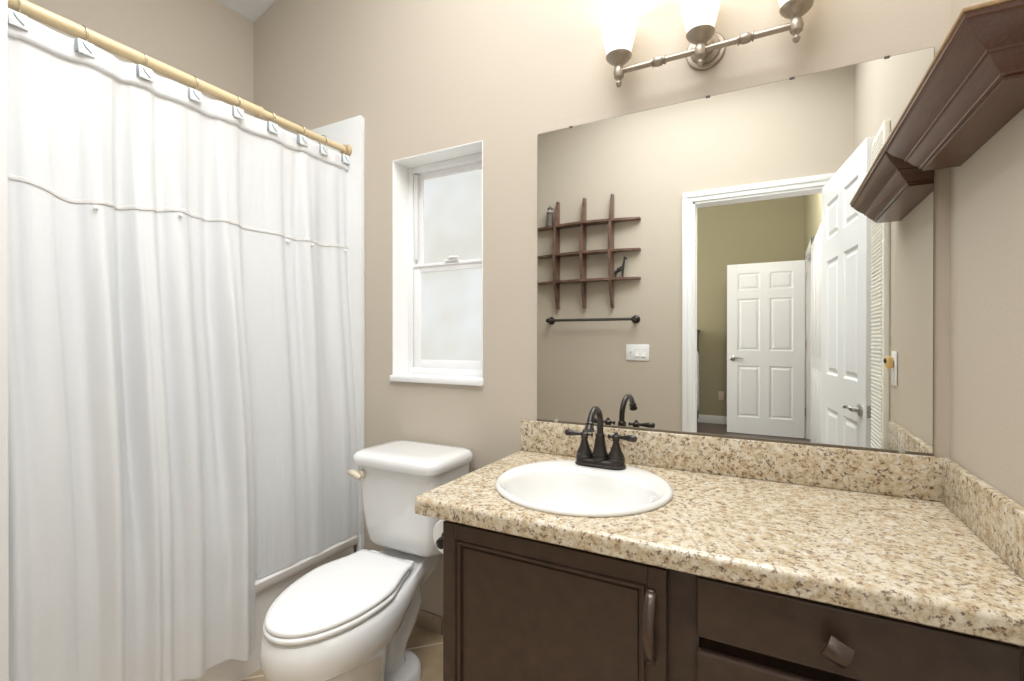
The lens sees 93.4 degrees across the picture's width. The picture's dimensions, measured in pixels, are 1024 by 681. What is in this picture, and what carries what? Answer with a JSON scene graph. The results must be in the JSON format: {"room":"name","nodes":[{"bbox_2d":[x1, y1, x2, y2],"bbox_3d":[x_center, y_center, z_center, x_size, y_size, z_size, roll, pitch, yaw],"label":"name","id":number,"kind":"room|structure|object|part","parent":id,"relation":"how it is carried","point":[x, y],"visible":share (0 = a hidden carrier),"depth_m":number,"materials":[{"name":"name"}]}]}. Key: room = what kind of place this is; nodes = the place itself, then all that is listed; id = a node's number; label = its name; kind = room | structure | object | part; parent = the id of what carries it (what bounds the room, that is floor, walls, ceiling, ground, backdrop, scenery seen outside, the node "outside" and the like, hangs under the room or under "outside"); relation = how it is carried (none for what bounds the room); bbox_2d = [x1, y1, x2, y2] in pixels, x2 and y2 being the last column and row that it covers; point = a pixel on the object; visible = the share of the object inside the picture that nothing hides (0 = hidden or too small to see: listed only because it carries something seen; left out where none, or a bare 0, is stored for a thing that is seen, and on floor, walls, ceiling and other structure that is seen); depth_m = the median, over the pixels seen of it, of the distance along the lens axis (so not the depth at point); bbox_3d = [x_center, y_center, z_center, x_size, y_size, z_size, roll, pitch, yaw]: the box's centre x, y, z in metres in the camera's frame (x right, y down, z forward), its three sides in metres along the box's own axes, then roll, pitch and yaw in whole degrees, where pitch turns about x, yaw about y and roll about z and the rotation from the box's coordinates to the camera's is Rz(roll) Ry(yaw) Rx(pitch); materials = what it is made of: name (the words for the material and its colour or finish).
{"room":"bathroom","nodes":[
{"label":"bathroom","id":0,"kind":"room"},
{"bbox_2d":[0,0,8,680],"bbox_3d":[-1.458,-0.337,1.172,0.780,2.895,0.122,0,0,28],"label":"wall","id":1,"kind":"structure","parent":0,"point":[4,430],"depth_m":1.03,"materials":[{"name":"white paint"}]},
{"bbox_2d":[27,0,253,116],"bbox_3d":[-1.810,-0.208,1.490,0.140,2.835,2.050,0,0,28],"label":"wall","id":2,"kind":"structure","parent":0,"point":[209,41],"depth_m":2.08,"materials":[{"name":"beige paint"}]},
{"bbox_2d":[217,0,275,22],"bbox_3d":[-0.570,-1.998,0.833,2.980,0.994,2.310,0,0,28],"label":"ceiling","id":3,"kind":"structure","parent":0,"point":[252,10],"depth_m":2.28,"materials":[{"name":"white paint"}]},
{"bbox_2d":[242,626,442,680],"bbox_3d":[-0.553,1.162,0.867,2.950,0.100,2.245,0,0,28],"label":"floor","id":4,"kind":"structure","parent":0,"point":[427,645],"depth_m":1.71,"materials":[{"name":"tile"}]},
{"bbox_2d":[178,534,357,680],"bbox_3d":[-1.192,0.954,1.700,0.709,0.310,1.052,0,0,28],"label":"bathtub","id":5,"kind":"object","parent":4,"relation":"on","point":[268,588],"visible":0.16,"depth_m":1.64,"materials":[{"name":"white ceramic"}]},
{"bbox_2d":[296,115,364,551],"bbox_3d":[-1.192,0.089,1.711,0.740,2.040,1.076,0,0,28],"label":"tub surround","id":6,"kind":"object","parent":4,"relation":"on","point":[351,131],"visible":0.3,"depth_m":2.00,"materials":[{"name":"white plastic"}]},
{"bbox_2d":[8,0,351,155],"bbox_3d":[-0.939,-0.793,1.560,0.052,0.052,1.054,0,0,28],"label":"curtain rod","id":7,"kind":"object","parent":6,"relation":"attached to","point":[29,9],"visible":0.86,"depth_m":1.38,"materials":[{"name":"beige"}]},
{"bbox_2d":[8,0,27,30],"bbox_3d":[-1.167,-0.773,1.130,0.042,0.078,0.034,0,0,2],"label":"curtain hook","id":8,"kind":"object","parent":7,"relation":"hanging from","point":[15,18],"visible":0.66,"depth_m":1.13,"materials":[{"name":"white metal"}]},
{"bbox_2d":[74,25,94,57],"bbox_3d":[-1.107,-0.773,1.240,0.044,0.078,0.034,0,0,4],"label":"curtain hook","id":9,"kind":"object","parent":7,"relation":"hanging from","point":[83,46],"visible":0.88,"depth_m":1.24,"materials":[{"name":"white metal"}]},
{"bbox_2d":[136,52,152,81],"bbox_3d":[-1.043,-0.774,1.357,0.045,0.078,0.035,0,0,5],"label":"curtain hook","id":10,"kind":"object","parent":7,"relation":"hanging from","point":[146,73],"visible":0.9,"depth_m":1.35,"materials":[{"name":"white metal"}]},
{"bbox_2d":[8,17,358,680],"bbox_3d":[-0.887,0.115,1.541,0.152,1.771,1.062,0,0,29],"label":"shower curtain","id":11,"kind":"object","parent":7,"relation":"hanging from","point":[183,427],"visible":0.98,"depth_m":1.35,"materials":[{"name":"white fabric"}]},
{"bbox_3d":[-0.931,-0.373,1.563,0.058,0.044,1.059,0,0,28],"label":"ribbon trim","id":12,"kind":"part","parent":11,"relation":"part of","materials":[{"name":"white fabric"}]},
{"bbox_2d":[188,76,201,102],"bbox_3d":[-0.978,-0.774,1.482,0.039,0.078,0.036,0,0,-7],"label":"curtain hook","id":13,"kind":"object","parent":7,"relation":"hanging from","point":[195,95],"visible":0.85,"depth_m":1.48,"materials":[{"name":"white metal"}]},
{"bbox_2d":[232,95,243,119],"bbox_3d":[-0.916,-0.774,1.595,0.044,0.078,0.034,0,0,4],"label":"curtain hook","id":14,"kind":"object","parent":7,"relation":"hanging from","point":[237,112],"visible":0.8,"depth_m":1.59,"materials":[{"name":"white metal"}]},
{"bbox_2d":[267,111,277,133],"bbox_3d":[-0.856,-0.774,1.708,0.043,0.078,0.034,0,0,4],"label":"curtain hook","id":15,"kind":"object","parent":7,"relation":"hanging from","point":[271,126],"visible":0.86,"depth_m":1.70,"materials":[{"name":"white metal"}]},
{"bbox_2d":[297,125,307,146],"bbox_3d":[-0.797,-0.775,1.817,0.044,0.078,0.034,0,0,4],"label":"curtain hook","id":16,"kind":"object","parent":7,"relation":"hanging from","point":[301,139],"visible":0.84,"depth_m":1.81,"materials":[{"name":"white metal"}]},
{"bbox_2d":[319,135,327,155],"bbox_3d":[-0.749,-0.775,1.912,0.036,0.078,0.035,0,0,-13],"label":"curtain hook","id":17,"kind":"object","parent":7,"relation":"hanging from","point":[323,149],"visible":0.88,"depth_m":1.90,"materials":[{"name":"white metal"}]},
{"bbox_2d":[341,145,349,164],"bbox_3d":[-0.698,-0.775,2.003,0.042,0.078,0.034,0,0,2],"label":"curtain hook","id":18,"kind":"object","parent":7,"relation":"hanging from","point":[345,158],"visible":0.84,"depth_m":2.00,"materials":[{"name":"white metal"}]},
{"bbox_2d":[259,440,472,680],"bbox_3d":[-0.458,0.752,1.504,0.376,0.735,0.722,0,0,28],"label":"toilet","id":19,"kind":"object","parent":4,"relation":"on","point":[352,617],"visible":0.99,"depth_m":1.44,"materials":[{"name":"white ceramic"}]},
{"bbox_3d":[-0.504,0.730,1.375,0.315,0.016,0.435,0,0,28],"label":"seat","id":20,"kind":"part","parent":19,"relation":"part of","materials":[{"name":"white plastic"}]},
{"bbox_3d":[-0.499,0.711,1.385,0.307,0.020,0.448,0,0,28],"label":"seat lid","id":21,"kind":"part","parent":19,"relation":"part of","materials":[{"name":"white plastic"}]},
{"bbox_3d":[-0.452,0.925,1.475,0.338,0.371,0.676,0,0,28],"label":"bowl","id":22,"kind":"part","parent":19,"relation":"part of","materials":[{"name":"white ceramic"}]},
{"bbox_3d":[-0.543,0.463,1.667,0.070,0.033,0.031,0,0,28],"label":"flush lever","id":23,"kind":"part","parent":19,"relation":"part of","materials":[{"name":"beige plastic"}]},
{"bbox_3d":[-0.349,0.407,1.705,0.372,0.047,0.265,0,0,28],"label":"tank lid","id":24,"kind":"part","parent":19,"relation":"part of","materials":[{"name":"white ceramic"}]},
{"bbox_3d":[-0.348,0.572,1.709,0.352,0.290,0.225,0,0,28],"label":"tank","id":25,"kind":"part","parent":19,"relation":"part of","materials":[{"name":"white ceramic"}]},
{"bbox_2d":[443,520,1023,680],"bbox_3d":[0.420,0.765,1.125,1.055,0.694,0.585,0,0,28],"label":"vanity cabinet","id":26,"kind":"object","parent":4,"relation":"on","point":[516,608],"visible":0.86,"depth_m":0.92,"materials":[{"name":"brown wood"}]},
{"bbox_2d":[436,536,442,548],"bbox_3d":[-0.124,0.534,1.334,0.082,0.044,0.204,0,0,28],"label":"toilet paper holder","id":27,"kind":"object","parent":26,"relation":"attached to","point":[439,543],"visible":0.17,"depth_m":1.26,"materials":[{"name":"brown metal"}]},
{"bbox_2d":[433,520,444,553],"bbox_3d":[-0.151,0.534,1.349,0.100,0.100,0.101,0,0,28],"label":"toilet paper roll","id":28,"kind":"object","parent":27,"relation":"on","point":[438,528],"visible":0.12,"depth_m":1.32,"materials":[{"name":"white paper"}]},
{"bbox_3d":[0.066,0.704,1.033,0.513,0.547,0.019,0,0,28],"label":"door","id":29,"kind":"part","parent":26,"relation":"part of","materials":[{"name":"brown wood"}]},
{"bbox_3d":[0.256,0.542,0.901,0.020,0.142,0.034,0,0,28],"label":"handle","id":30,"kind":"part","parent":26,"relation":"part of","materials":[{"name":"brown metal"}]},
{"bbox_2d":[415,420,1023,645],"bbox_3d":[0.397,0.346,1.146,1.122,0.145,0.572,0,0,28],"label":"countertop","id":31,"kind":"structure","parent":26,"relation":"on","point":[920,539],"depth_m":0.98,"materials":[{"name":"stone"}]},
{"bbox_2d":[495,460,672,516],"bbox_3d":[0.181,0.435,1.252,0.450,0.144,0.450,0,0,28],"label":"sink","id":32,"kind":"object","parent":31,"relation":"in","point":[560,487],"visible":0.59,"depth_m":1.33,"materials":[{"name":"white ceramic"}]},
{"bbox_2d":[565,406,636,469],"bbox_3d":[0.240,0.274,1.395,0.171,0.180,0.178,0,0,-26],"label":"faucet","id":33,"kind":"object","parent":31,"relation":"on","point":[599,458],"visible":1,"depth_m":1.39,"materials":[{"name":"brown metal"}]},
{"bbox_3d":[0.198,0.276,1.434,0.087,0.020,0.020,0,0,26],"label":"lever","id":34,"kind":"part","parent":33,"relation":"part of","materials":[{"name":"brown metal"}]},
{"bbox_3d":[0.215,0.305,1.429,0.049,0.088,0.049,0,0,28],"label":"handle","id":35,"kind":"part","parent":33,"relation":"part of","materials":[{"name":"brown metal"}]},
{"bbox_3d":[0.234,0.266,1.364,0.052,0.165,0.147,0,0,28],"label":"spout","id":36,"kind":"part","parent":33,"relation":"part of","materials":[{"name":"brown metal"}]},
{"bbox_3d":[0.257,0.353,1.406,0.150,0.021,0.056,0,0,28],"label":"plate","id":37,"kind":"part","parent":33,"relation":"part of","materials":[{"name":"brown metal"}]},
{"bbox_3d":[0.298,0.305,1.384,0.049,0.088,0.049,0,0,28],"label":"handle","id":38,"kind":"part","parent":33,"relation":"part of","materials":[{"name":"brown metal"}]},
{"bbox_3d":[0.313,0.276,1.373,0.087,0.020,0.020,0,0,28],"label":"lever","id":39,"kind":"part","parent":33,"relation":"part of","materials":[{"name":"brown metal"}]},
{"bbox_3d":[0.529,0.668,0.785,0.430,0.205,0.019,0,0,28],"label":"drawer","id":40,"kind":"part","parent":26,"relation":"part of","materials":[{"name":"brown wood"}]},
{"bbox_3d":[0.513,0.489,0.762,0.046,0.047,0.035,0,0,28],"label":"knob","id":41,"kind":"part","parent":26,"relation":"part of","materials":[{"name":"brown metal"}]},
{"bbox_3d":[0.312,0.716,0.924,1.055,0.594,0.020,0,0,28],"label":"frame","id":42,"kind":"part","parent":26,"relation":"part of","materials":[{"name":"brown wood"}]},
{"bbox_3d":[0.530,0.485,0.784,0.430,0.108,0.019,0,0,28],"label":"drawer","id":43,"kind":"part","parent":26,"relation":"part of","materials":[{"name":"brown wood"}]},
{"bbox_2d":[253,0,950,615],"bbox_3d":[-0.085,-0.596,1.807,2.880,3.612,0.140,0,0,28],"label":"wall","id":44,"kind":"structure","parent":0,"point":[423,76],"depth_m":1.71,"materials":[{"name":"beige paint"}]},
{"bbox_2d":[414,609,442,634],"bbox_3d":[-0.266,1.076,1.821,0.789,0.067,0.010,0,0,28],"label":"baseboard","id":45,"kind":"structure","parent":44,"relation":"attached to","point":[426,620],"depth_m":1.84,"materials":[{"name":"tile"}]},
{"bbox_2d":[390,140,483,385],"bbox_3d":[-0.263,-0.280,1.895,0.434,0.886,0.153,0,0,28],"label":"window","id":46,"kind":"structure","parent":44,"relation":"in","point":[437,269],"depth_m":1.95,"materials":[{"name":"white glass"}]},
{"bbox_3d":[-0.275,0.151,1.876,0.434,0.024,0.108,0,0,28],"label":"sill","id":47,"kind":"part","parent":46,"relation":"part of","materials":[{"name":"white"}]},
{"bbox_3d":[-0.246,-0.100,1.929,0.366,0.431,0.025,0,0,28],"label":"sash","id":48,"kind":"part","parent":46,"relation":"part of","materials":[{"name":"white glass"}]},
{"bbox_3d":[-0.234,-0.494,1.948,0.370,0.418,0.020,0,0,28],"label":"sash","id":49,"kind":"part","parent":46,"relation":"part of","materials":[{"name":"white glass"}]},
{"bbox_3d":[-0.244,-0.100,1.932,0.302,0.367,0.006,0,0,28],"label":"frosted pane","id":50,"kind":"part","parent":46,"relation":"part of","materials":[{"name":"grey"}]},
{"bbox_3d":[-0.234,-0.498,1.949,0.310,0.355,0.006,0,0,28],"label":"frosted pane","id":51,"kind":"part","parent":46,"relation":"part of","materials":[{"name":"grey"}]},
{"bbox_2d":[598,0,813,86],"bbox_3d":[0.518,-0.863,1.324,0.571,0.236,0.140,0,0,28],"label":"vanity light","id":52,"kind":"object","parent":44,"relation":"attached to","point":[618,18],"visible":1,"depth_m":1.35,"materials":[{"name":"grey metal"}]},
{"bbox_3d":[0.315,-0.909,1.421,0.120,0.144,0.120,0,0,28],"label":"lamp shade","id":53,"kind":"part","parent":52,"relation":"part of","materials":[{"name":"white glass"}]},
{"bbox_3d":[0.513,-0.909,1.315,0.120,0.144,0.120,0,0,28],"label":"lamp shade","id":54,"kind":"part","parent":52,"relation":"part of","materials":[{"name":"white glass"}]},
{"bbox_3d":[0.712,-0.908,1.208,0.120,0.144,0.120,0,0,28],"label":"lamp shade","id":55,"kind":"part","parent":52,"relation":"part of","materials":[{"name":"white glass"}]},
{"bbox_2d":[537,47,933,455],"bbox_3d":[0.541,-0.211,1.385,1.035,0.974,0.011,0,0,28],"label":"wall mirror","id":56,"kind":"object","parent":44,"relation":"attached to","point":[751,263],"visible":1,"depth_m":1.33,"materials":[{"name":"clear mirror"}]},
{"bbox_2d":[521,420,949,501],"bbox_3d":[0.527,0.325,1.390,1.122,0.104,0.018,0,0,28],"label":"backsplash","id":57,"kind":"structure","parent":44,"relation":"attached to","point":[913,476],"depth_m":1.29,"materials":[{"name":"stone"}]},
{"bbox_2d":[950,0,1023,506],"bbox_3d":[0.631,-0.628,0.180,0.200,3.685,2.050,0,0,28],"label":"wall","id":58,"kind":"structure","parent":0,"point":[987,190],"depth_m":0.93,"materials":[{"name":"beige paint"}]},
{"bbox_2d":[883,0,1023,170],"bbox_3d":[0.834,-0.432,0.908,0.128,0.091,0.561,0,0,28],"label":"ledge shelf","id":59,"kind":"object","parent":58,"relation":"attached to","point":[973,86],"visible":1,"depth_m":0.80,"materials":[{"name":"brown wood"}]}
]}

